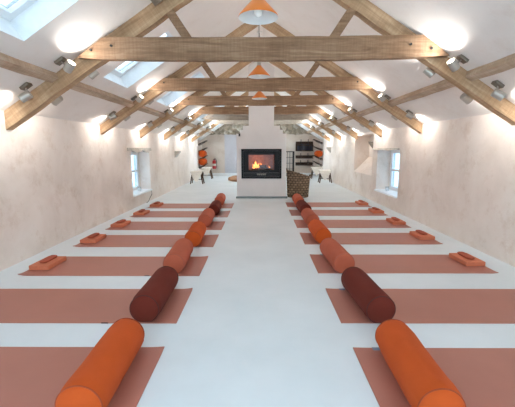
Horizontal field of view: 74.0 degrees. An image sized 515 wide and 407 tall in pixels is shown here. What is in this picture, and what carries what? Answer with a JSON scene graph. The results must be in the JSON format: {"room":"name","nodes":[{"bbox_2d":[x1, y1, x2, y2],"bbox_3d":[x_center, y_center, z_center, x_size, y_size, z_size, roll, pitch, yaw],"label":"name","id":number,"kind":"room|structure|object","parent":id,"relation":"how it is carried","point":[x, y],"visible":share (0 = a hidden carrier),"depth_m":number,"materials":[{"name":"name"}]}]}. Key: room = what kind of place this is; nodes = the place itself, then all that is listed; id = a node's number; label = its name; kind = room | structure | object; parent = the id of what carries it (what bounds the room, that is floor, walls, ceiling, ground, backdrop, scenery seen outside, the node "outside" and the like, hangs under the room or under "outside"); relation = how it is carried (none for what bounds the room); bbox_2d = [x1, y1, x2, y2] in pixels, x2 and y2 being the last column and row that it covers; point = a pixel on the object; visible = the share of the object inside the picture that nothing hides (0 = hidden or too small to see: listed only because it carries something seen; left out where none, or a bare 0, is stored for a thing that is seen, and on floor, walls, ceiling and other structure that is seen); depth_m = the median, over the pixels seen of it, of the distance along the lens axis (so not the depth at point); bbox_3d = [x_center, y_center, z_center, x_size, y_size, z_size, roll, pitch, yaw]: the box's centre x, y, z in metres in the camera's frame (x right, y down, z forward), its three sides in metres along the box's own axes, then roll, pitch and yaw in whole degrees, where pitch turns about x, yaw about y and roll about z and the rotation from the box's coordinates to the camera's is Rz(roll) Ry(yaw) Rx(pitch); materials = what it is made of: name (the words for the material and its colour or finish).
{"room":"exercise studio","nodes":[
{"label":"exercise studio","id":0,"kind":"room"},
{"bbox_2d":[0,110,201,270],"bbox_3d":[-2.824,-0.667,6.906,0.330,1.662,18.200,0,9,1],"label":"wall","id":1,"kind":"structure","parent":0,"point":[60,179],"depth_m":4.87,"materials":[{"name":"paint"}]},
{"bbox_2d":[127,148,150,152],"bbox_3d":[-2.638,-1.198,7.670,0.070,0.102,1.440,0,9,1],"label":"lintel","id":2,"kind":"object","parent":1,"relation":"attached to","point":[135,150],"visible":0.98,"depth_m":7.51,"materials":[{"name":"white paint"}]},
{"bbox_2d":[131,152,151,196],"bbox_3d":[-2.808,-0.705,7.832,0.385,0.955,1.200,0,9,1],"label":"window","id":3,"kind":"structure","parent":1,"relation":"in","point":[134,156],"depth_m":8.25,"materials":[{"name":"white paint"}]},
{"bbox_3d":[-2.411,-1.668,15.250,0.371,0.236,0.400,0,9,1],"label":"wall shelf","id":4,"kind":"object","parent":1,"relation":"attached to","visible":0},
{"bbox_2d":[199,158,206,164],"bbox_3d":[-2.416,-1.855,15.169,0.286,0.286,0.600,0,9,1],"label":"bolster","id":5,"kind":"object","parent":4,"relation":"on","point":[203,161],"visible":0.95,"depth_m":14.88,"materials":[{"name":"orange fabric"}]},
{"bbox_3d":[-2.411,-2.024,15.193,0.371,0.236,0.400,0,9,1],"label":"wall shelf","id":6,"kind":"object","parent":1,"relation":"attached to","visible":0},
{"bbox_2d":[199,150,206,156],"bbox_3d":[-2.417,-2.200,15.114,0.286,0.286,0.600,0,9,1],"label":"bolster","id":7,"kind":"object","parent":6,"relation":"on","point":[202,153],"visible":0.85,"depth_m":14.83,"materials":[{"name":"orange fabric"}]},
{"bbox_2d":[0,176,514,406],"bbox_3d":[0.064,0.202,7.071,6.640,0.120,18.500,0,9,1],"label":"floor","id":8,"kind":"structure","parent":0,"point":[259,325],"depth_m":2.73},
{"bbox_2d":[0,346,164,406],"bbox_3d":[-1.512,0.968,1.895,1.830,0.015,0.610,0,9,1],"label":"yoga mat","id":9,"kind":"object","parent":8,"relation":"on","point":[29,376],"visible":0.66,"depth_m":1.93,"materials":[{"name":"rubber"}]},
{"bbox_2d":[54,318,144,406],"bbox_3d":[-0.815,0.865,1.853,0.231,0.213,0.654,0,9,-1],"label":"bolster","id":10,"kind":"object","parent":9,"relation":"on","point":[97,379],"visible":1,"depth_m":1.70,"materials":[{"name":"orange fabric"}]},
{"bbox_2d":[0,288,192,323],"bbox_3d":[-1.504,0.818,2.801,1.830,0.024,0.613,0,9,1],"label":"yoga mat","id":11,"kind":"object","parent":8,"relation":"on","point":[103,306],"visible":0.85,"depth_m":2.76,"materials":[{"name":"rubber"}]},
{"bbox_2d":[129,266,177,321],"bbox_3d":[-0.825,0.713,2.796,0.230,0.214,0.654,0,9,0],"label":"bolster","id":12,"kind":"object","parent":11,"relation":"on","point":[146,305],"visible":1,"depth_m":2.55,"materials":[{"name":"red fabric"}]},
{"bbox_2d":[18,256,207,275],"bbox_3d":[-1.496,0.670,3.732,1.830,0.021,0.613,0,9,1],"label":"yoga mat","id":13,"kind":"object","parent":8,"relation":"on","point":[74,265],"visible":0.74,"depth_m":3.67,"materials":[{"name":"rubber"}]},
{"bbox_2d":[29,256,66,269],"bbox_3d":[-2.288,0.649,3.742,0.210,0.048,0.330,0,9,1],"label":"block","id":14,"kind":"object","parent":13,"relation":"on","point":[37,265],"visible":0.79,"depth_m":3.64,"materials":[{"name":"orange plastic"}]},
{"bbox_2d":[39,255,56,262],"bbox_3d":[-2.288,0.607,3.745,0.086,0.032,0.240,0,9,0],"label":"pillow","id":15,"kind":"object","parent":14,"relation":"on","point":[51,257],"visible":1,"depth_m":3.71,"materials":[{"name":"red fabric"}]},
{"bbox_2d":[163,238,192,272],"bbox_3d":[-0.861,0.558,3.764,0.229,0.215,0.652,-1,9,-2],"label":"bolster","id":16,"kind":"object","parent":13,"relation":"on","point":[177,258],"visible":0.91,"depth_m":3.50,"materials":[{"name":"fabric"}]},
{"bbox_2d":[74,234,218,246],"bbox_3d":[-1.487,0.509,4.744,1.830,0.018,0.610,0,9,1],"label":"yoga mat","id":17,"kind":"object","parent":8,"relation":"on","point":[110,240],"visible":0.81,"depth_m":4.69,"materials":[{"name":"rubber"}]},
{"bbox_2d":[80,234,105,242],"bbox_3d":[-2.279,0.487,4.752,0.210,0.048,0.330,0,9,1],"label":"block","id":18,"kind":"object","parent":17,"relation":"on","point":[99,237],"visible":0.78,"depth_m":4.65,"materials":[{"name":"orange plastic"}]},
{"bbox_2d":[87,233,99,237],"bbox_3d":[-2.279,0.445,4.755,0.086,0.032,0.240,0,9,0],"label":"pillow","id":19,"kind":"object","parent":18,"relation":"on","point":[93,235],"visible":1,"depth_m":4.71,"materials":[{"name":"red fabric"}]},
{"bbox_2d":[184,221,205,246],"bbox_3d":[-0.847,0.406,4.711,0.227,0.214,0.653,-1,9,-2],"label":"bolster","id":20,"kind":"object","parent":17,"relation":"on","point":[195,234],"visible":0.88,"depth_m":4.42,"materials":[{"name":"orange fabric"}]},
{"bbox_2d":[105,221,224,229],"bbox_3d":[-1.479,0.362,5.674,1.830,0.015,0.610,0,9,1],"label":"yoga mat","id":21,"kind":"object","parent":8,"relation":"on","point":[215,225],"visible":0.74,"depth_m":5.60,"materials":[{"name":"rubber"}]},
{"bbox_2d":[110,220,130,226],"bbox_3d":[-2.271,0.338,5.682,0.210,0.048,0.330,0,9,0],"label":"block","id":22,"kind":"object","parent":21,"relation":"on","point":[125,223],"visible":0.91,"depth_m":5.60,"materials":[{"name":"orange plastic"}]},
{"bbox_2d":[198,208,214,226],"bbox_3d":[-0.864,0.229,5.817,0.229,0.213,0.652,0,9,-2],"label":"bolster","id":23,"kind":"object","parent":21,"relation":"on","point":[207,216],"visible":0.88,"depth_m":5.52,"materials":[{"name":"fabric"}]},
{"bbox_2d":[130,211,229,216],"bbox_3d":[-1.470,0.198,6.668,1.830,0.024,0.610,0,9,1],"label":"yoga mat","id":24,"kind":"object","parent":8,"relation":"on","point":[151,213],"visible":0.76,"depth_m":6.62,"materials":[{"name":"rubber"}]},
{"bbox_2d":[133,210,149,214],"bbox_3d":[-2.262,0.178,6.677,0.210,0.048,0.330,0,9,2],"label":"block","id":25,"kind":"object","parent":24,"relation":"on","point":[144,212],"visible":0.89,"depth_m":6.56,"materials":[{"name":"orange plastic"}]},
{"bbox_2d":[209,200,221,215],"bbox_3d":[-0.839,0.077,6.765,0.229,0.215,0.653,0,9,-2],"label":"bolster","id":26,"kind":"object","parent":24,"relation":"on","point":[216,205],"visible":0.73,"depth_m":6.47,"materials":[{"name":"red fabric"}]},
{"bbox_2d":[147,203,233,207],"bbox_3d":[-1.461,0.044,7.631,1.830,0.021,0.610,0,9,1],"label":"yoga mat","id":27,"kind":"object","parent":8,"relation":"on","point":[230,205],"visible":0.73,"depth_m":7.53,"materials":[{"name":"rubber"}]},
{"bbox_2d":[150,202,162,206],"bbox_3d":[-2.253,0.024,7.640,0.210,0.048,0.330,0,9,1],"label":"block","id":28,"kind":"object","parent":27,"relation":"on","point":[160,203],"visible":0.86,"depth_m":7.50,"materials":[{"name":"orange plastic"}]},
{"bbox_2d":[215,193,225,204],"bbox_3d":[-0.860,-0.103,7.891,0.232,0.213,0.654,0,9,-2],"label":"bolster","id":29,"kind":"object","parent":27,"relation":"on","point":[221,197],"visible":0.77,"depth_m":7.59,"materials":[{"name":"fabric"}]},
{"bbox_2d":[190,172,204,183],"bbox_3d":[-2.199,-0.936,12.479,0.489,0.435,0.359,0,9,1],"label":"stool","id":30,"kind":"object","parent":8,"relation":"on","point":[192,179],"visible":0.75,"depth_m":12.39,"materials":[{"name":"brown wood"}]},
{"bbox_2d":[190,170,202,181],"bbox_3d":[-2.202,-1.008,12.450,0.429,0.392,0.434,0,9,1],"label":"sheepskin","id":31,"kind":"object","parent":30,"relation":"on","point":[196,174],"visible":1,"depth_m":12.26,"materials":[{"name":"white fur"}]},
{"bbox_2d":[228,175,236,181],"bbox_3d":[-0.579,-1.013,13.617,1.200,0.210,1.200,0,9,1],"label":"floor cushion","id":32,"kind":"object","parent":8,"relation":"on","point":[232,178],"visible":0.23,"depth_m":13.24,"materials":[{"name":"fabric"}]},
{"bbox_2d":[236,61,285,195],"bbox_3d":[0.101,-1.891,9.039,1.256,3.390,0.950,0,9,1],"label":"chimney breast","id":33,"kind":"object","parent":8,"relation":"on","point":[261,132],"visible":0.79,"depth_m":8.61,"materials":[{"name":"white paint"}]},
{"bbox_2d":[241,149,281,178],"bbox_3d":[0.101,-1.037,8.868,1.020,0.746,0.458,0,9,1],"label":"wood stove","id":34,"kind":"object","parent":33,"relation":"attached to","point":[257,163],"visible":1,"depth_m":8.69,"materials":[{"name":"black metal"}]},
{"bbox_2d":[236,196,286,197],"bbox_3d":[0.107,-0.157,8.789,1.317,0.045,0.088,0,9,1],"label":"hearth slab","id":35,"kind":"object","parent":8,"relation":"on","point":[236,196],"visible":1,"depth_m":8.77,"materials":[{"name":"stone"}]},
{"bbox_2d":[286,151,293,170],"bbox_3d":[1.439,-1.815,15.648,0.480,1.140,0.060,0,9,1],"label":"metal gate","id":36,"kind":"object","parent":8,"relation":"on","point":[292,157],"visible":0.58,"depth_m":15.60,"materials":[{"name":"black metal"}]},
{"bbox_2d":[286,168,310,197],"bbox_3d":[1.066,-0.552,8.998,0.594,0.775,0.551,6,11,34],"label":"basket","id":37,"kind":"object","parent":8,"relation":"on","point":[298,183],"visible":0.98,"depth_m":8.82,"materials":[{"name":"wicker"}]},
{"bbox_2d":[318,173,331,182],"bbox_3d":[2.514,-0.988,12.733,0.489,0.435,0.359,0,9,1],"label":"stool","id":38,"kind":"object","parent":8,"relation":"on","point":[320,178],"visible":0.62,"depth_m":12.61,"materials":[{"name":"brown wood"}]},
{"bbox_2d":[318,169,330,179],"bbox_3d":[2.483,-1.072,12.706,0.424,0.371,0.438,0,9,1],"label":"sheepskin","id":39,"kind":"object","parent":38,"relation":"on","point":[325,174],"visible":1,"depth_m":12.52,"materials":[{"name":"white fur"}]},
{"bbox_2d":[285,202,371,206],"bbox_3d":[1.572,0.023,7.748,1.830,0.012,0.610,0,9,1],"label":"yoga mat","id":40,"kind":"object","parent":8,"relation":"on","point":[289,204],"visible":0.81,"depth_m":7.75,"materials":[{"name":"rubber"}]},
{"bbox_2d":[292,193,303,204],"bbox_3d":[0.925,-0.090,7.776,0.229,0.214,0.653,0,9,1],"label":"bolster","id":41,"kind":"object","parent":40,"relation":"on","point":[295,197],"visible":0.68,"depth_m":7.53,"materials":[{"name":"fabric"}]},
{"bbox_2d":[355,201,367,204],"bbox_3d":[2.373,-0.012,7.791,0.210,0.048,0.330,0,9,0],"label":"block","id":42,"kind":"object","parent":40,"relation":"on","point":[356,202],"visible":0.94,"depth_m":7.68,"materials":[{"name":"orange plastic"}]},
{"bbox_2d":[289,210,386,215],"bbox_3d":[1.563,0.177,6.780,1.830,0.014,0.610,0,9,1],"label":"yoga mat","id":43,"kind":"object","parent":8,"relation":"on","point":[292,212],"visible":0.75,"depth_m":6.67,"materials":[{"name":"rubber"}]},
{"bbox_2d":[296,200,311,212],"bbox_3d":[0.911,0.070,6.779,0.229,0.214,0.653,0,9,-1],"label":"bolster","id":44,"kind":"object","parent":43,"relation":"on","point":[301,204],"visible":0.73,"depth_m":6.58,"materials":[{"name":"red fabric"}]},
{"bbox_2d":[368,208,383,212],"bbox_3d":[2.365,0.143,6.824,0.210,0.048,0.330,0,9,0],"label":"block","id":45,"kind":"object","parent":43,"relation":"on","point":[372,210],"visible":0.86,"depth_m":6.71,"materials":[{"name":"orange plastic"}]},
{"bbox_2d":[294,220,411,227],"bbox_3d":[1.554,0.339,5.784,1.830,0.010,0.610,0,9,1],"label":"yoga mat","id":46,"kind":"object","parent":8,"relation":"on","point":[299,223],"visible":0.81,"depth_m":5.71,"materials":[{"name":"rubber"}]},
{"bbox_2d":[301,208,319,224],"bbox_3d":[0.889,0.227,5.802,0.228,0.214,0.653,0,9,-1],"label":"bolster","id":47,"kind":"object","parent":46,"relation":"on","point":[307,214],"visible":0.79,"depth_m":5.57,"materials":[{"name":"fabric"}]},
{"bbox_2d":[386,218,405,224],"bbox_3d":[2.356,0.303,5.827,0.210,0.048,0.330,0,9,0],"label":"block","id":48,"kind":"object","parent":46,"relation":"on","point":[390,220],"visible":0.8,"depth_m":5.70,"materials":[{"name":"orange plastic"}]},
{"bbox_2d":[300,233,442,243],"bbox_3d":[1.546,0.490,4.840,1.830,0.011,0.610,0,9,1],"label":"yoga mat","id":49,"kind":"object","parent":8,"relation":"on","point":[341,238],"visible":0.7,"depth_m":4.77,"materials":[{"name":"rubber"}]},
{"bbox_2d":[308,219,331,242],"bbox_3d":[0.872,0.381,4.844,0.230,0.213,0.653,0,9,-1],"label":"bolster","id":50,"kind":"object","parent":49,"relation":"on","point":[319,231],"visible":0.9,"depth_m":4.57,"materials":[{"name":"orange fabric"}]},
{"bbox_2d":[409,231,434,239],"bbox_3d":[2.348,0.455,4.883,0.210,0.048,0.330,0,9,-1],"label":"block","id":51,"kind":"object","parent":49,"relation":"on","point":[417,235],"visible":0.78,"depth_m":4.78,"materials":[{"name":"orange plastic"}]},
{"bbox_2d":[416,230,426,234],"bbox_3d":[2.342,0.412,4.887,0.086,0.032,0.240,0,9,1],"label":"pillow","id":52,"kind":"object","parent":51,"relation":"on","point":[418,231],"visible":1,"depth_m":4.83,"materials":[{"name":"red fabric"}]},
{"bbox_2d":[310,254,498,273],"bbox_3d":[1.537,0.659,3.785,1.830,0.012,0.612,0,9,1],"label":"yoga mat","id":53,"kind":"object","parent":8,"relation":"on","point":[367,263],"visible":0.8,"depth_m":3.71,"materials":[{"name":"rubber"}]},
{"bbox_2d":[320,238,354,272],"bbox_3d":[0.863,0.554,3.763,0.229,0.214,0.652,-1,9,-3],"label":"bolster","id":54,"kind":"object","parent":53,"relation":"on","point":[337,256],"visible":0.94,"depth_m":3.51,"materials":[{"name":"fabric"}]},
{"bbox_2d":[449,253,485,265],"bbox_3d":[2.338,0.624,3.827,0.210,0.048,0.330,0,9,-1],"label":"block","id":55,"kind":"object","parent":53,"relation":"on","point":[467,262],"visible":0.84,"depth_m":3.71,"materials":[{"name":"orange plastic"}]},
{"bbox_2d":[457,252,474,259],"bbox_3d":[2.333,0.582,3.830,0.086,0.032,0.240,0,9,1],"label":"pillow","id":56,"kind":"object","parent":55,"relation":"on","point":[465,255],"visible":1,"depth_m":3.78,"materials":[{"name":"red fabric"}]},
{"bbox_2d":[326,288,514,323],"bbox_3d":[1.528,0.818,2.785,1.830,0.014,0.612,0,9,1],"label":"yoga mat","id":57,"kind":"object","parent":8,"relation":"on","point":[454,306],"visible":0.84,"depth_m":2.74,"materials":[{"name":"rubber"}]},
{"bbox_2d":[341,267,395,322],"bbox_3d":[0.875,0.713,2.770,0.228,0.214,0.652,-1,9,-3],"label":"bolster","id":58,"kind":"object","parent":57,"relation":"on","point":[376,305],"visible":0.99,"depth_m":2.54,"materials":[{"name":"red fabric"}]},
{"bbox_2d":[353,347,514,406],"bbox_3d":[1.520,0.967,1.869,1.830,0.010,0.612,0,9,1],"label":"yoga mat","id":59,"kind":"object","parent":8,"relation":"on","point":[484,377],"visible":0.67,"depth_m":1.93,"materials":[{"name":"rubber"}]},
{"bbox_2d":[375,319,465,406],"bbox_3d":[0.831,0.865,1.828,0.228,0.213,0.653,0,9,2],"label":"bolster","id":60,"kind":"object","parent":59,"relation":"on","point":[423,383],"visible":1,"depth_m":1.69,"materials":[{"name":"orange fabric"}]},
{"bbox_3d":[-2.151,-1.268,14.552,0.489,0.435,0.359,0,9,1],"label":"stool","id":61,"kind":"object","parent":8,"relation":"on","visible":0},
{"bbox_2d":[201,167,211,174],"bbox_3d":[-2.153,-1.377,14.521,0.424,0.320,0.434,0,9,1],"label":"sheepskin","id":62,"kind":"object","parent":61,"relation":"on","point":[206,170],"visible":0.99,"depth_m":14.33,"materials":[{"name":"white fur"}]},
{"bbox_3d":[2.510,-1.281,14.560,0.489,0.435,0.359,0,9,1],"label":"stool","id":63,"kind":"object","parent":8,"relation":"on","visible":0},
{"bbox_2d":[311,167,321,174],"bbox_3d":[2.492,-1.385,14.534,0.420,0.332,0.439,0,9,1],"label":"sheepskin","id":64,"kind":"object","parent":63,"relation":"on","point":[315,169],"visible":0.98,"depth_m":14.34,"materials":[{"name":"white fur"}]},
{"bbox_2d":[0,0,514,139],"bbox_3d":[0.057,-2.338,6.613,5.480,1.743,18.200,0,9,1],"label":"ceiling","id":65,"kind":"structure","parent":0,"point":[482,31],"depth_m":4.17,"materials":[{"name":"paint"}]},
{"bbox_2d":[17,82,32,102],"bbox_3d":[-2.320,-1.108,3.417,0.132,0.203,0.118,0,9,1],"label":"spotlight","id":66,"kind":"object","parent":65,"relation":"attached to","point":[25,96],"visible":1,"depth_m":3.39,"materials":[{"name":"silver metal"}]},
{"bbox_2d":[0,0,77,40],"bbox_3d":[-1.598,-1.663,2.396,0.976,0.754,0.790,0,9,1],"label":"window","id":67,"kind":"structure","parent":65,"relation":"attached to","point":[20,19],"depth_m":2.81,"materials":[{"name":"white paint"}]},
{"bbox_2d":[54,56,75,73],"bbox_3d":[-1.896,-1.367,3.379,0.223,0.160,0.094,2,9,14],"label":"spotlight","id":68,"kind":"object","parent":65,"relation":"attached to","point":[69,66],"visible":1,"depth_m":3.35,"materials":[{"name":"silver metal"}]},
{"bbox_2d":[0,53,213,133],"bbox_3d":[-2.102,-1.814,6.697,0.099,0.118,18.123,0,9,1],"label":"purlin","id":69,"kind":"object","parent":65,"relation":"attached to","point":[7,62],"visible":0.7,"depth_m":3.99,"materials":[{"name":"brown wood"}]},
{"bbox_2d":[104,31,172,87],"bbox_3d":[-1.579,-2.018,4.613,0.976,0.754,0.780,0,9,1],"label":"window","id":70,"kind":"structure","parent":65,"relation":"attached to","point":[127,73],"depth_m":5.00,"materials":[{"name":"white paint"}]},
{"bbox_2d":[150,0,162,5],"bbox_3d":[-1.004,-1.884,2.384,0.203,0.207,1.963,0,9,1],"label":"spotlight","id":71,"kind":"object","parent":65,"relation":"attached to","point":[155,2],"visible":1,"depth_m":3.32,"materials":[{"name":"grey metal"}]},
{"bbox_2d":[157,71,204,105],"bbox_3d":[-1.560,-2.363,6.765,0.976,0.754,0.780,0,9,1],"label":"window","id":72,"kind":"structure","parent":65,"relation":"attached to","point":[167,99],"depth_m":7.17,"materials":[{"name":"glass"}]},
{"bbox_2d":[197,106,223,121],"bbox_3d":[-1.522,-3.046,11.020,0.976,0.754,1.100,0,9,1],"label":"window","id":73,"kind":"structure","parent":65,"relation":"attached to","point":[204,115],"depth_m":11.58,"materials":[{"name":"white glass"}]},
{"bbox_2d":[238,0,277,24],"bbox_3d":[0.004,-1.937,2.383,0.292,1.197,0.292,0,9,1],"label":"pendant lamp","id":74,"kind":"object","parent":65,"relation":"hanging from","point":[257,12],"visible":1,"depth_m":2.51,"materials":[{"name":"orange metal"}]},
{"bbox_2d":[248,61,269,78],"bbox_3d":[0.019,-2.263,4.417,0.292,1.197,0.292,0,9,1],"label":"pendant lamp","id":75,"kind":"object","parent":65,"relation":"hanging from","point":[258,72],"visible":0.95,"depth_m":4.46,"materials":[{"name":"orange metal"}]},
{"bbox_2d":[4,0,514,129],"bbox_3d":[0.030,-1.742,3.491,5.470,1.948,0.200,0,9,1],"label":"roof truss","id":76,"kind":"object","parent":65,"relation":"attached to","point":[127,42],"visible":0.97,"depth_m":3.45,"materials":[{"name":"brown wood"}]},
{"bbox_2d":[52,96,62,105],"bbox_3d":[-2.231,-1.180,3.772,0.133,0.193,0.151,0,9,1],"label":"spotlight","id":77,"kind":"object","parent":76,"relation":"attached to","point":[56,102],"visible":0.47,"depth_m":3.78,"materials":[{"name":"silver metal"}]},
{"bbox_2d":[89,70,98,79],"bbox_3d":[-1.815,-1.445,3.727,0.153,0.175,0.153,0,9,1],"label":"spotlight","id":78,"kind":"object","parent":76,"relation":"attached to","point":[92,76],"visible":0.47,"depth_m":3.73,"materials":[{"name":"silver metal"}]},
{"bbox_2d":[422,67,435,77],"bbox_3d":[1.878,-1.449,3.693,0.153,0.175,0.153,0,9,1],"label":"spotlight","id":79,"kind":"object","parent":76,"relation":"attached to","point":[428,72],"visible":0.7,"depth_m":3.69,"materials":[{"name":"silver metal"}]},
{"bbox_2d":[460,93,472,103],"bbox_3d":[2.296,-1.185,3.731,0.133,0.193,0.151,0,9,1],"label":"spotlight","id":80,"kind":"object","parent":76,"relation":"attached to","point":[465,98],"visible":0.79,"depth_m":3.73,"materials":[{"name":"silver metal"}]},
{"bbox_2d":[252,30,266,99],"bbox_3d":[0.037,-2.580,6.392,0.292,1.197,0.292,0,9,1],"label":"pendant lamp","id":81,"kind":"object","parent":65,"relation":"hanging from","point":[259,95],"visible":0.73,"depth_m":6.39,"materials":[{"name":"orange metal"}]},
{"bbox_2d":[180,91,340,140],"bbox_3d":[0.099,-3.035,11.406,5.470,1.899,0.201,0,9,1],"label":"roof truss","id":82,"kind":"object","parent":65,"relation":"attached to","point":[209,117],"visible":0.44,"depth_m":11.36,"materials":[{"name":"brown wood"}]},
{"bbox_2d":[191,106,329,141],"bbox_3d":[0.116,-3.336,13.283,5.470,1.903,0.201,0,9,1],"label":"roof truss","id":83,"kind":"object","parent":65,"relation":"attached to","point":[217,122],"visible":0.39,"depth_m":13.24,"materials":[{"name":"brown wood"}]},
{"bbox_2d":[140,61,381,137],"bbox_3d":[0.065,-2.412,7.556,5.471,1.900,0.200,0,9,1],"label":"roof truss","id":84,"kind":"object","parent":65,"relation":"attached to","point":[322,97],"visible":0.7,"depth_m":7.50,"materials":[{"name":"brown wood"}]},
{"bbox_2d":[164,108,173,114],"bbox_3d":[-1.930,-2.004,7.450,0.223,0.130,0.094,2,9,14],"label":"spotlight","id":85,"kind":"object","parent":84,"relation":"attached to","point":[170,111],"visible":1,"depth_m":7.42,"materials":[{"name":"silver metal"}]},
{"bbox_2d":[348,108,356,113],"bbox_3d":[2.059,-2.009,7.414,0.223,0.130,0.094,-2,9,-13],"label":"spotlight","id":86,"kind":"object","parent":84,"relation":"attached to","point":[350,110],"visible":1,"depth_m":7.38,"materials":[{"name":"silver metal"}]},
{"bbox_2d":[164,77,357,139],"bbox_3d":[0.082,-2.725,9.480,5.470,1.906,0.200,0,9,1],"label":"roof truss","id":87,"kind":"object","parent":65,"relation":"attached to","point":[309,109],"visible":0.52,"depth_m":9.43,"materials":[{"name":"brown wood"}]},
{"bbox_2d":[100,22,422,133],"bbox_3d":[0.049,-2.108,5.651,5.471,1.896,0.201,0,9,1],"label":"roof truss","id":88,"kind":"object","parent":65,"relation":"attached to","point":[343,80],"visible":0.8,"depth_m":5.60,"materials":[{"name":"brown wood"}]},
{"bbox_2d":[108,111,115,119],"bbox_3d":[-2.371,-1.432,5.583,0.132,0.157,0.118,0,9,1],"label":"spotlight","id":89,"kind":"object","parent":88,"relation":"attached to","point":[112,115],"visible":1,"depth_m":5.56,"materials":[{"name":"silver metal"}]},
{"bbox_2d":[131,94,143,102],"bbox_3d":[-1.947,-1.699,5.545,0.223,0.130,0.094,2,9,14],"label":"spotlight","id":90,"kind":"object","parent":88,"relation":"attached to","point":[139,98],"visible":1,"depth_m":5.52,"materials":[{"name":"silver metal"}]},
{"bbox_2d":[378,94,390,101],"bbox_3d":[2.043,-1.703,5.509,0.223,0.130,0.094,-2,9,-13],"label":"spotlight","id":91,"kind":"object","parent":88,"relation":"attached to","point":[381,97],"visible":1,"depth_m":5.48,"materials":[{"name":"silver metal"}]},
{"bbox_2d":[406,110,413,118],"bbox_3d":[2.468,-1.437,5.540,0.132,0.157,0.118,0,9,1],"label":"spotlight","id":92,"kind":"object","parent":88,"relation":"attached to","point":[409,114],"visible":1,"depth_m":5.51,"materials":[{"name":"silver metal"}]},
{"bbox_2d":[307,54,514,132],"bbox_3d":[2.218,-1.817,6.657,0.100,0.121,18.122,0,9,1],"label":"purlin","id":93,"kind":"object","parent":65,"relation":"attached to","point":[507,63],"visible":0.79,"depth_m":4.09,"materials":[{"name":"brown wood"}]},
{"bbox_2d":[446,54,468,71],"bbox_3d":[1.954,-1.371,3.345,0.223,0.160,0.094,-2,9,-13],"label":"spotlight","id":94,"kind":"object","parent":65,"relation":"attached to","point":[452,63],"visible":1,"depth_m":3.32,"materials":[{"name":"silver metal"}]},
{"bbox_2d":[491,80,506,100],"bbox_3d":[2.379,-1.113,3.375,0.132,0.203,0.118,0,9,1],"label":"spotlight","id":95,"kind":"object","parent":65,"relation":"attached to","point":[497,94],"visible":1,"depth_m":3.35,"materials":[{"name":"silver metal"}]},
{"bbox_2d":[202,134,319,172],"bbox_3d":[0.141,-2.252,15.903,5.440,1.930,0.120,0,9,1],"label":"wall","id":96,"kind":"structure","parent":0,"point":[215,144],"depth_m":15.82,"materials":[{"name":"paint"}]},
{"bbox_2d":[212,158,216,168],"bbox_3d":[-1.978,-1.849,15.825,0.218,0.489,0.194,0,9,1],"label":"fire extinguisher","id":97,"kind":"object","parent":96,"relation":"attached to","point":[214,166],"visible":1,"depth_m":15.76,"materials":[{"name":"red metal"}]},
{"bbox_2d":[224,134,236,172],"bbox_3d":[-1.120,-2.310,15.838,0.800,1.790,0.012,0,9,1],"label":"door","id":98,"kind":"structure","parent":96,"relation":"attached to","point":[229,140],"depth_m":15.84,"materials":[{"name":"white paint"}]},
{"bbox_2d":[203,173,318,175],"bbox_3d":[0.142,-1.357,15.973,5.440,0.140,0.025,0,9,1],"label":"baseboard","id":99,"kind":"structure","parent":96,"relation":"attached to","point":[213,174],"depth_m":15.97,"materials":[{"name":"white paint"}]},
{"bbox_2d":[295,160,312,165],"bbox_3d":[2.160,-1.877,15.773,0.800,0.240,0.218,0,9,1],"label":"wall rack","id":100,"kind":"object","parent":96,"relation":"attached to","point":[300,163],"visible":1,"depth_m":15.83,"materials":[{"name":"black metal"}]},
{"bbox_2d":[295,153,313,158],"bbox_3d":[2.159,-2.193,15.722,0.800,0.240,0.218,0,9,1],"label":"wall rack","id":101,"kind":"object","parent":96,"relation":"attached to","point":[300,156],"visible":0.9,"depth_m":15.79,"materials":[{"name":"black metal"}]},
{"bbox_2d":[296,139,313,150],"bbox_3d":[2.158,-2.667,15.646,0.800,0.540,0.218,0,9,1],"label":"wall rack","id":102,"kind":"object","parent":96,"relation":"attached to","point":[304,143],"visible":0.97,"depth_m":15.71,"materials":[{"name":"black metal"}]},
{"bbox_2d":[203,124,319,139],"bbox_3d":[0.136,-3.780,15.567,5.440,1.732,0.060,0,9,1],"label":"wall","id":103,"kind":"structure","parent":0,"point":[229,129],"depth_m":15.60,"materials":[{"name":"stone"}]},
{"bbox_2d":[319,113,514,266],"bbox_3d":[2.991,-0.673,6.854,0.420,1.662,18.200,0,9,1],"label":"wall","id":104,"kind":"structure","parent":0,"point":[456,179],"depth_m":4.95,"materials":[{"name":"paint"}]},
{"bbox_2d":[372,148,399,149],"bbox_3d":[2.771,-1.180,7.433,0.070,0.043,1.500,0,9,1],"label":"lintel","id":105,"kind":"object","parent":104,"relation":"attached to","point":[373,148],"visible":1,"depth_m":7.30,"materials":[{"name":"white paint"}]},
{"bbox_2d":[374,150,399,197],"bbox_3d":[2.958,-0.675,7.365,0.415,0.955,1.290,0,9,1],"label":"window","id":106,"kind":"structure","parent":104,"relation":"in","point":[395,154],"depth_m":7.78,"materials":[{"name":"white paint"}]},
{"bbox_3d":[2.659,-2.029,15.147,0.410,0.236,0.400,0,9,1],"label":"wall shelf","id":107,"kind":"object","parent":104,"relation":"attached to","visible":0},
{"bbox_2d":[314,150,322,156],"bbox_3d":[2.683,-2.196,15.070,0.286,0.286,0.600,0,9,1],"label":"bolster","id":108,"kind":"object","parent":107,"relation":"on","point":[318,153],"visible":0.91,"depth_m":14.78,"materials":[{"name":"orange fabric"}]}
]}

